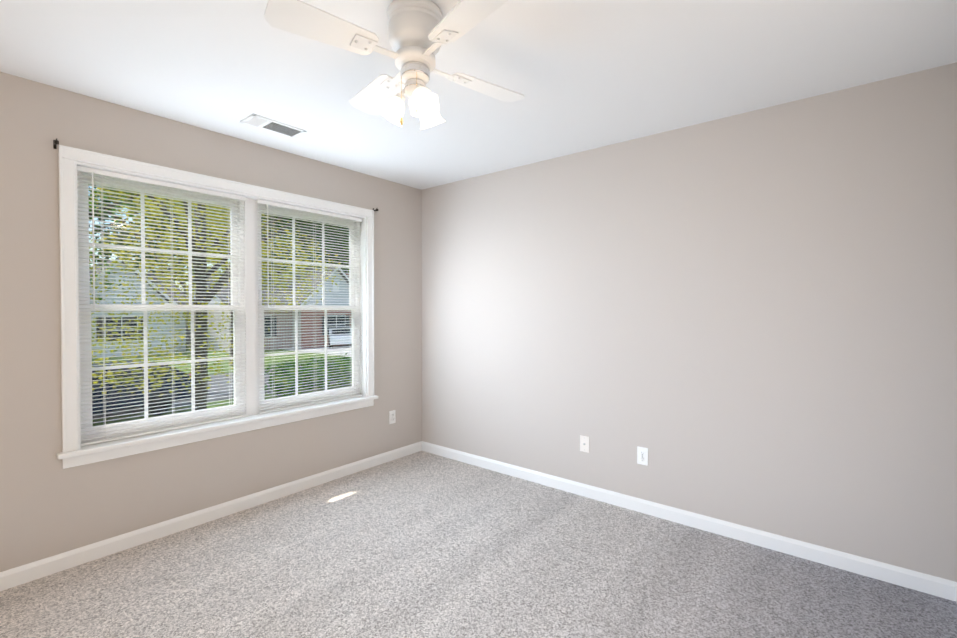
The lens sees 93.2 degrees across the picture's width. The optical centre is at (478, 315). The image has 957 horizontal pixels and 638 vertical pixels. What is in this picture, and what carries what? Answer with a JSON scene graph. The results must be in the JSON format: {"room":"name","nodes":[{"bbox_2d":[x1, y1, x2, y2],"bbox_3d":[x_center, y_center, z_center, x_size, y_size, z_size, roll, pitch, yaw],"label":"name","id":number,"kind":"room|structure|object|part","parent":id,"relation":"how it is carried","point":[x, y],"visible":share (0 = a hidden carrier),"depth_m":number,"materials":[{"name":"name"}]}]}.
{"room":"empty bedroom","nodes":[
{"label":"empty bedroom","id":0,"kind":"room"},
{"bbox_2d":[0,72,421,571],"bbox_3d":[-1.697,0.066,2.936,0.160,2.440,3.500,1,1,39],"label":"wall","id":1,"kind":"structure","parent":0,"point":[50,506],"depth_m":2.52,"materials":[{"name":"beige paint"}]},
{"bbox_2d":[53,138,58,148],"bbox_3d":[-2.101,-0.857,2.251,0.060,0.044,0.014,1,1,39],"label":"curtain bracket","id":2,"kind":"object","parent":1,"relation":"attached to","point":[55,142],"visible":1,"depth_m":2.26,"materials":[{"name":"brown metal"}]},
{"bbox_2d":[0,442,419,590],"bbox_3d":[-1.627,1.244,2.902,0.014,0.085,3.450,1,1,39],"label":"baseboard","id":3,"kind":"structure","parent":1,"relation":"attached to","point":[13,577],"depth_m":2.69,"materials":[{"name":"white wood"}]},
{"bbox_2d":[56,145,377,468],"bbox_3d":[-1.544,-0.049,3.080,0.205,1.635,1.990,1,1,39],"label":"window","id":4,"kind":"structure","parent":1,"relation":"in","point":[74,453],"depth_m":2.85,"materials":[{"name":"white wood"}]},
{"bbox_2d":[77,166,246,445],"bbox_3d":[-1.829,-0.051,2.708,0.040,1.472,0.854,1,1,39],"label":"window blind","id":5,"kind":"object","parent":4,"relation":"attached to","point":[93,172],"visible":0.88,"depth_m":2.65,"materials":[{"name":"white plastic"}]},
{"bbox_3d":[-1.589,-0.056,3.116,0.090,1.478,1.802,1,1,39],"label":"window sashes","id":6,"kind":"part","parent":4,"relation":"part of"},
{"bbox_2d":[257,199,361,413],"bbox_3d":[-1.239,-0.061,3.434,0.040,1.472,0.854,1,1,39],"label":"window blind","id":7,"kind":"object","parent":4,"relation":"attached to","point":[284,206],"visible":0.94,"depth_m":3.38,"materials":[{"name":"white plastic"}]},
{"bbox_2d":[389,410,395,423],"bbox_3d":[-0.755,0.893,3.975,0.009,0.115,0.070,1,1,39],"label":"outlet","id":8,"kind":"object","parent":1,"relation":"attached to","point":[392,418],"visible":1,"depth_m":3.97,"materials":[{"name":"white plastic"}]},
{"bbox_2d":[0,451,956,637],"bbox_3d":[-0.277,1.362,1.801,3.820,0.120,3.820,1,1,39],"label":"floor","id":9,"kind":"structure","parent":0,"point":[421,544],"depth_m":2.22,"materials":[{"name":"carpet"}]},
{"bbox_2d":[0,0,956,189],"bbox_3d":[-0.277,-1.198,1.765,3.820,0.120,3.820,1,1,39],"label":"ceiling","id":10,"kind":"structure","parent":0,"point":[583,75],"depth_m":2.07,"materials":[{"name":"white paint"}]},
{"bbox_2d":[240,114,306,137],"bbox_3d":[-1.243,-1.147,2.756,0.170,0.012,0.330,1,1,39],"label":"ceiling vent","id":11,"kind":"object","parent":10,"relation":"in","point":[267,124],"visible":1,"depth_m":2.74,"materials":[{"name":"white metal"}]},
{"bbox_2d":[264,0,524,129],"bbox_3d":[-0.239,-0.924,1.712,0.796,0.426,0.796,0,1,8],"label":"ceiling fan","id":12,"kind":"object","parent":10,"relation":"hanging from","point":[421,32],"visible":1,"depth_m":1.63,"materials":[{"name":"white wood"}]},
{"bbox_3d":[-0.239,-0.967,1.712,0.208,0.340,0.208,1,1,39],"label":"motor","id":13,"kind":"part","parent":12,"relation":"part of","materials":[{"name":"white metal"}]},
{"bbox_2d":[421,62,956,581],"bbox_3d":[0.877,0.062,3.204,3.820,2.440,0.160,1,1,39],"label":"wall","id":14,"kind":"structure","parent":0,"point":[747,318],"depth_m":2.61,"materials":[{"name":"beige paint"}]},
{"bbox_2d":[580,435,588,452],"bbox_3d":[0.749,0.911,3.206,0.070,0.115,0.016,1,1,39],"label":"outlet","id":15,"kind":"object","parent":14,"relation":"attached to","point":[584,443],"visible":1,"depth_m":3.21,"materials":[{"name":"white plastic"}]},
{"bbox_2d":[637,446,647,465],"bbox_3d":[1.069,0.916,2.951,0.070,0.115,0.009,1,1,39],"label":"outlet","id":16,"kind":"object","parent":14,"relation":"attached to","point":[642,455],"visible":1,"depth_m":2.95,"materials":[{"name":"white plastic"}]},
{"bbox_2d":[420,441,951,599],"bbox_3d":[0.822,1.240,3.153,3.500,0.085,0.014,1,1,39],"label":"baseboard","id":17,"kind":"structure","parent":14,"relation":"attached to","point":[856,564],"depth_m":2.62,"materials":[{"name":"white wood"}]},
{"bbox_2d":[952,581,956,603],"bbox_3d":[1.080,1.275,0.705,0.014,0.085,3.450,1,1,39],"label":"baseboard","id":18,"kind":"structure","parent":14,"relation":"attached to","point":[954,584],"depth_m":2.06,"materials":[{"name":"white wood"}]},
{"label":"outside","id":19,"kind":"structure","parent":0,"visible":0},
{"bbox_2d":[92,345,351,425],"bbox_3d":[-52.802,2.204,67.458,159.200,0.320,240.000,1,1,39],"label":"ground","id":20,"kind":"structure","parent":19,"point":[223,379],"depth_m":19.86,"materials":[{"name":"green plant"}]},
{"bbox_2d":[88,184,132,265],"bbox_3d":[-35.674,-7.024,33.773,12.745,19.144,14.823,1,1,39],"label":"tree","id":21,"kind":"object","parent":20,"relation":"on","point":[118,236],"depth_m":36.01,"materials":[{"name":"green plant"}]},
{"bbox_2d":[88,184,147,301],"bbox_3d":[-11.629,-1.615,10.396,6.053,8.995,6.493,1,1,39],"label":"tree","id":22,"kind":"object","parent":20,"relation":"on","point":[104,208],"depth_m":11.57,"materials":[{"name":"green plant"}]},
{"bbox_2d":[89,259,192,356],"bbox_3d":[-29.024,-0.677,30.074,11.990,6.550,14.800,1,1,39],"label":"house","id":23,"kind":"structure","parent":20,"relation":"on","point":[182,331],"depth_m":29.31,"materials":[{"name":"white"}]},
{"bbox_2d":[92,360,190,414],"bbox_3d":[-10.590,2.108,12.196,1.890,1.450,4.620,1,1,34],"label":"car","id":24,"kind":"object","parent":20,"relation":"on","point":[136,396],"depth_m":12.41,"materials":[{"name":"grey metal"}]},
{"bbox_2d":[89,188,227,282],"bbox_3d":[-26.304,-6.564,39.267,12.281,18.066,13.756,1,1,39],"label":"tree","id":25,"kind":"object","parent":20,"relation":"on","point":[135,234],"depth_m":37.24,"materials":[{"name":"green plant"}]},
{"bbox_2d":[91,187,285,393],"bbox_3d":[-9.969,-2.151,15.689,5.963,9.916,6.278,1,1,39],"label":"tree","id":26,"kind":"object","parent":20,"relation":"on","point":[176,269],"depth_m":15.23,"materials":[{"name":"plant"}]},
{"bbox_2d":[89,188,341,409],"bbox_3d":[-6.280,-1.462,10.538,6.187,8.684,5.671,1,1,39],"label":"tree","id":27,"kind":"object","parent":20,"relation":"on","point":[202,328],"depth_m":10.31,"materials":[{"name":"green plant"}]},
{"bbox_2d":[162,198,313,365],"bbox_3d":[-13.117,-2.685,24.236,6.864,10.740,8.125,1,1,39],"label":"tree","id":28,"kind":"object","parent":20,"relation":"on","point":[231,348],"depth_m":24.16,"materials":[{"name":"green plant"}]},
{"bbox_2d":[183,266,350,351],"bbox_3d":[-15.518,-0.824,40.361,11.990,6.550,16.800,1,1,39],"label":"brick house","id":29,"kind":"structure","parent":20,"relation":"on","point":[271,326],"depth_m":34.80,"materials":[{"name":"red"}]},
{"bbox_2d":[206,206,333,276],"bbox_3d":[-18.744,-5.868,41.462,11.910,16.614,13.131,1,1,39],"label":"tree","id":30,"kind":"object","parent":20,"relation":"on","point":[289,236],"depth_m":41.32,"materials":[{"name":"green plant"}]},
{"bbox_2d":[262,221,331,275],"bbox_3d":[-21.658,-7.569,48.379,15.244,19.817,13.180,1,1,39],"label":"tree","id":31,"kind":"object","parent":20,"relation":"on","point":[297,249],"depth_m":47.66,"materials":[{"name":"green plant"}]},
{"bbox_2d":[264,344,351,396],"bbox_3d":[-5.909,2.073,29.994,19.190,1.510,24.727,1,1,39],"label":"shrubs","id":32,"kind":"object","parent":20,"relation":"on","point":[286,367],"depth_m":16.52,"materials":[{"name":"green plant"}]},
{"bbox_2d":[286,223,348,272],"bbox_3d":[-17.419,-7.800,49.537,15.337,20.245,13.900,1,1,39],"label":"tree","id":33,"kind":"object","parent":20,"relation":"on","point":[329,246],"depth_m":47.61,"materials":[{"name":"green plant"}]},
{"bbox_2d":[330,231,348,272],"bbox_3d":[-12.370,-6.516,51.669,14.164,17.618,13.641,1,1,39],"label":"tree","id":34,"kind":"object","parent":20,"relation":"on","point":[345,254],"depth_m":49.06,"materials":[{"name":"green plant"}]},
{"bbox_2d":[329,327,350,347],"bbox_3d":[-11.127,1.737,36.452,1.840,1.500,4.420,0,1,-21],"label":"car","id":35,"kind":"object","parent":20,"relation":"on","point":[338,336],"depth_m":34.62,"materials":[{"name":"white metal"}]}
]}

